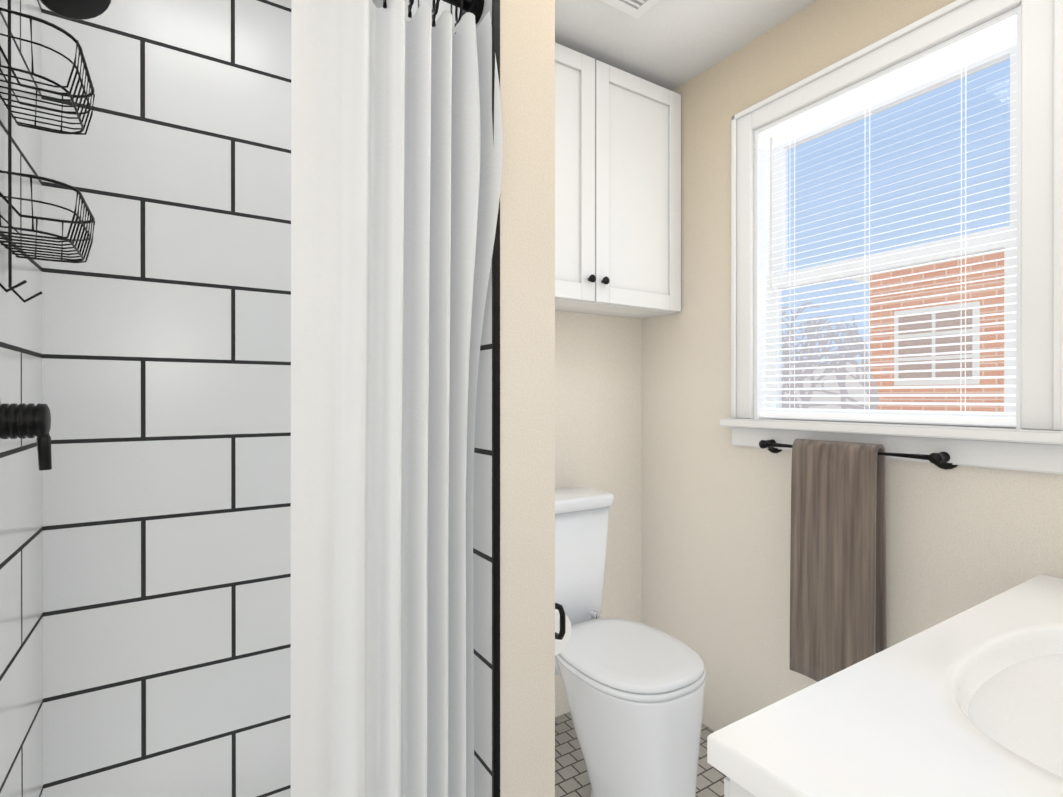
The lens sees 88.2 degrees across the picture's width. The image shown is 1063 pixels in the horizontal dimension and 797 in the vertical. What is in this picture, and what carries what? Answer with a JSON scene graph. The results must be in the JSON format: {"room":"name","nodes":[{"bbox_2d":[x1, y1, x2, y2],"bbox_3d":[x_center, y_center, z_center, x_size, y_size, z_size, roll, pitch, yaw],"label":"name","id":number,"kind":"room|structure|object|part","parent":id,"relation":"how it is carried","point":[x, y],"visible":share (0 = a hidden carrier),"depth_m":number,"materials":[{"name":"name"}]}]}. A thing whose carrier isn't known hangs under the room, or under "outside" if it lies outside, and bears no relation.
{"room":"bathroom","nodes":[
{"label":"bathroom","id":0,"kind":"room"},
{"bbox_2d":[291,0,502,796],"bbox_3d":[-0.427,0.176,0.872,0.785,1.970,0.158,0,0,-32],"label":"shower curtain","id":1,"kind":"object","parent":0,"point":[396,162],"visible":1,"depth_m":1.01,"materials":[{"name":"white fabric"}]},
{"bbox_3d":[-0.439,-0.778,0.887,0.783,0.060,0.060,0,0,-32],"label":"rod","id":2,"kind":"part","parent":1,"relation":"part of","materials":[{"name":"black metal"}]},
{"bbox_2d":[500,0,554,796],"bbox_3d":[-0.223,0.000,1.419,0.130,2.440,0.810,0,0,-32],"label":"wall","id":3,"kind":"structure","parent":0,"point":[527,435],"depth_m":1.08,"materials":[{"name":"paint"}]},
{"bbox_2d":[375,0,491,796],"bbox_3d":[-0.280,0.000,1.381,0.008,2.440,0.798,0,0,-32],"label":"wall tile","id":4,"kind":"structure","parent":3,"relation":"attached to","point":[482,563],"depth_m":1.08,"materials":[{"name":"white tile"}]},
{"bbox_2d":[492,0,499,796],"bbox_3d":[-0.067,0.001,1.040,0.014,2.440,0.007,0,0,-32],"label":"trim","id":5,"kind":"structure","parent":3,"relation":"attached to","point":[496,480],"depth_m":1.04,"materials":[{"name":"black metal"}]},
{"bbox_2d":[555,603,571,655],"bbox_3d":[0.024,0.499,1.252,0.108,0.150,0.197,0,0,-32],"label":"paper holder","id":6,"kind":"object","parent":3,"relation":"attached to","point":[563,628],"visible":0.38,"depth_m":1.22,"materials":[{"name":"black metal"}]},
{"bbox_2d":[372,0,816,90],"bbox_3d":[0.146,-1.269,1.022,2.175,0.100,2.110,0,0,-32],"label":"ceiling","id":7,"kind":"structure","parent":0,"point":[672,45],"depth_m":1.82,"materials":[{"name":"paint"}]},
{"bbox_2d":[600,0,659,18],"bbox_3d":[0.296,-1.211,1.559,0.260,0.018,0.260,0,0,-32],"label":"ceiling vent","id":8,"kind":"object","parent":7,"relation":"in","point":[637,9],"visible":0.91,"depth_m":1.68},
{"bbox_2d":[555,310,641,716],"bbox_3d":[-0.383,-0.001,1.868,2.175,2.440,0.120,0,0,-32],"label":"wall","id":9,"kind":"structure","parent":0,"point":[598,402],"depth_m":2.23,"materials":[{"name":"paint"}]},
{"bbox_2d":[42,0,290,796],"bbox_3d":[-0.830,0.000,1.512,0.800,2.440,0.008,0,0,-32],"label":"tile","id":10,"kind":"structure","parent":9,"relation":"attached to","point":[166,352],"depth_m":1.44,"materials":[{"name":"white tile"}]},
{"bbox_2d":[555,42,680,318],"bbox_3d":[0.111,-0.761,1.953,0.997,0.850,0.251,0,0,-32],"label":"upper cabinet","id":11,"kind":"object","parent":9,"relation":"attached to","point":[617,192],"visible":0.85,"depth_m":1.97,"materials":[{"name":"white wood"}]},
{"bbox_3d":[0.038,-0.760,1.805,0.420,0.844,0.019,0,0,-32],"label":"door","id":12,"kind":"part","parent":11,"relation":"part of","materials":[{"name":"white wood"}]},
{"bbox_3d":[0.400,-0.760,2.031,0.420,0.844,0.019,0,0,-32],"label":"door","id":13,"kind":"part","parent":11,"relation":"part of","materials":[{"name":"white wood"}]},
{"bbox_2d":[555,712,726,796],"bbox_3d":[0.146,1.271,1.028,2.175,0.100,2.110,0,0,-32],"label":"floor","id":14,"kind":"structure","parent":0,"point":[572,779],"depth_m":1.80,"materials":[{"name":"tile"}]},
{"bbox_2d":[555,487,705,796],"bbox_3d":[0.205,0.781,1.740,0.427,0.878,0.716,0,0,-32],"label":"toilet","id":15,"kind":"object","parent":14,"relation":"on","point":[634,691],"visible":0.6,"depth_m":1.54,"materials":[{"name":"ceramic"}]},
{"bbox_3d":[0.090,0.587,1.957,0.366,0.405,0.206,0,0,-32],"label":"tank","id":16,"kind":"part","parent":15,"relation":"part of","materials":[{"name":"ceramic"}]},
{"bbox_3d":[0.092,0.363,1.954,0.390,0.043,0.228,0,0,-32],"label":"tank lid","id":17,"kind":"part","parent":15,"relation":"part of","materials":[{"name":"ceramic"}]},
{"bbox_3d":[0.284,0.755,1.648,0.370,0.022,0.457,0,0,-32],"label":"seat lid","id":18,"kind":"part","parent":15,"relation":"part of","materials":[{"name":"plastic"}]},
{"bbox_3d":[0.284,0.777,1.648,0.376,0.018,0.463,0,0,-32],"label":"seat","id":19,"kind":"part","parent":15,"relation":"part of","materials":[{"name":"plastic"}]},
{"bbox_3d":[0.285,1.004,1.647,0.368,0.432,0.473,0,0,-32],"label":"bowl","id":20,"kind":"part","parent":15,"relation":"part of","materials":[{"name":"ceramic"}]},
{"bbox_2d":[707,574,1062,796],"bbox_3d":[0.828,0.723,0.706,1.108,0.997,0.592,0,0,-32],"label":"bathroom vanity","id":21,"kind":"object","parent":14,"relation":"on","point":[968,703],"visible":1,"depth_m":0.69,"materials":[{"name":"white stone"}]},
{"bbox_2d":[642,0,1062,730],"bbox_3d":[1.016,0.000,1.570,0.120,2.440,1.870,0,0,-32],"label":"wall","id":22,"kind":"structure","parent":0,"point":[716,524],"depth_m":1.90,"materials":[{"name":"paint"}]},
{"bbox_2d":[759,438,957,681],"bbox_3d":[0.887,0.468,1.573,0.096,0.704,0.544,0,0,-32],"label":"towel bar","id":23,"kind":"object","parent":22,"relation":"attached to","point":[838,615],"visible":0.98,"depth_m":1.54,"materials":[{"name":"brown fabric"}]},
{"bbox_2d":[789,438,886,681],"bbox_3d":[0.874,0.471,1.577,0.078,0.698,0.238,0,0,-32],"label":"towel","id":24,"kind":"object","parent":23,"relation":"hanging from","point":[838,610],"depth_m":1.54,"materials":[{"name":"brown fabric"}]},
{"bbox_2d":[720,0,1062,473],"bbox_3d":[0.974,-0.410,1.585,0.175,1.150,0.910,0,0,-32],"label":"window","id":25,"kind":"structure","parent":22,"relation":"in","point":[1041,393],"depth_m":1.45,"materials":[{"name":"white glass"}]},
{"bbox_2d":[769,137,771,288],"bbox_3d":[0.790,-0.611,1.811,0.009,0.500,0.008,0,0,-32],"label":"blind wand","id":26,"kind":"object","parent":25,"relation":"attached to","point":[770,279],"visible":1,"depth_m":1.81,"materials":[{"name":"white plastic"}]},
{"bbox_3d":[0.949,0.117,1.570,0.115,0.095,0.910,0,0,-32],"label":"window sill apron","id":27,"kind":"part","parent":25,"relation":"part of","materials":[{"name":"white wood"}]},
{"bbox_3d":[1.002,-0.174,1.602,0.030,0.483,0.686,0,0,-32],"label":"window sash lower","id":28,"kind":"part","parent":25,"relation":"part of","materials":[{"name":"white wood"}]},
{"bbox_3d":[1.002,-0.166,1.602,0.004,0.408,0.610,0,0,-32],"label":"sash glass","id":29,"kind":"part","parent":25,"relation":"part of","materials":[{"name":"clear glass"}]},
{"bbox_3d":[1.031,-0.639,1.619,0.030,0.518,0.686,0,0,-32],"label":"window sash upper","id":30,"kind":"part","parent":25,"relation":"part of","materials":[{"name":"white wood"}]},
{"bbox_3d":[1.031,-0.641,1.619,0.004,0.425,0.610,0,0,-32],"label":"sash glass","id":31,"kind":"part","parent":25,"relation":"part of","materials":[{"name":"clear glass"}]},
{"bbox_3d":[-0.693,0.003,0.428,0.120,2.440,1.990,0,0,-32],"label":"wall","id":32,"kind":"structure","parent":0,"visible":0},
{"bbox_2d":[0,0,42,796],"bbox_3d":[-0.884,0.002,0.853,0.008,2.440,1.052,0,0,-32],"label":"tile","id":33,"kind":"structure","parent":32,"relation":"attached to","point":[21,624],"depth_m":1.14,"materials":[{"name":"white tile"}]},
{"bbox_2d":[0,402,51,470],"bbox_3d":[-0.873,0.038,0.929,0.092,0.176,0.176,0,0,-32],"label":"shower valve","id":34,"kind":"object","parent":33,"relation":"attached to","point":[24,420],"visible":1,"depth_m":0.92,"materials":[{"name":"black metal"}]},
{"bbox_2d":[0,0,94,302],"bbox_3d":[-0.895,-0.552,1.009,0.126,0.742,0.276,0,0,-32],"label":"caddy","id":35,"kind":"object","parent":33,"relation":"attached to","point":[9,172],"visible":1,"depth_m":1.01,"materials":[{"name":"black metal"}]},
{"bbox_2d":[40,0,110,19],"bbox_3d":[-0.868,-0.824,0.994,0.170,0.210,0.114,0,0,-32],"label":"shower head","id":36,"kind":"object","parent":33,"relation":"attached to","point":[80,9],"visible":1,"depth_m":1.04},
{"label":"outside","id":37,"kind":"structure","parent":0,"visible":0},
{"bbox_2d":[849,251,1002,385],"bbox_3d":[6.535,-0.871,6.472,4.450,1.440,3.400,0,0,-32],"label":"building","id":38,"kind":"structure","parent":37,"point":[945,323],"depth_m":6.01,"materials":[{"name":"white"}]},
{"bbox_3d":[15.369,1.836,16.617,39.580,0.100,28.000,0,0,-32],"label":"ground","id":39,"kind":"structure","parent":37,"visible":0},
{"bbox_2d":[782,362,868,408],"bbox_3d":[6.495,0.544,13.177,3.000,2.500,8.400,0,0,-32],"label":"house","id":40,"kind":"structure","parent":39,"relation":"on","point":[833,377],"depth_m":11.06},
{"bbox_2d":[782,302,878,409],"bbox_3d":[2.695,0.430,6.879,2.824,2.763,3.489,0,0,-32],"label":"tree","id":41,"kind":"object","parent":39,"relation":"on","point":[827,370],"depth_m":5.52,"materials":[{"name":"grey plant"}]},
{"bbox_2d":[870,251,1003,411],"bbox_3d":[6.569,0.159,6.467,4.000,3.300,2.950,0,0,-32],"label":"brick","id":42,"kind":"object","parent":39,"relation":"on","point":[957,296],"depth_m":6.00,"materials":[{"name":"brick"}]}
]}

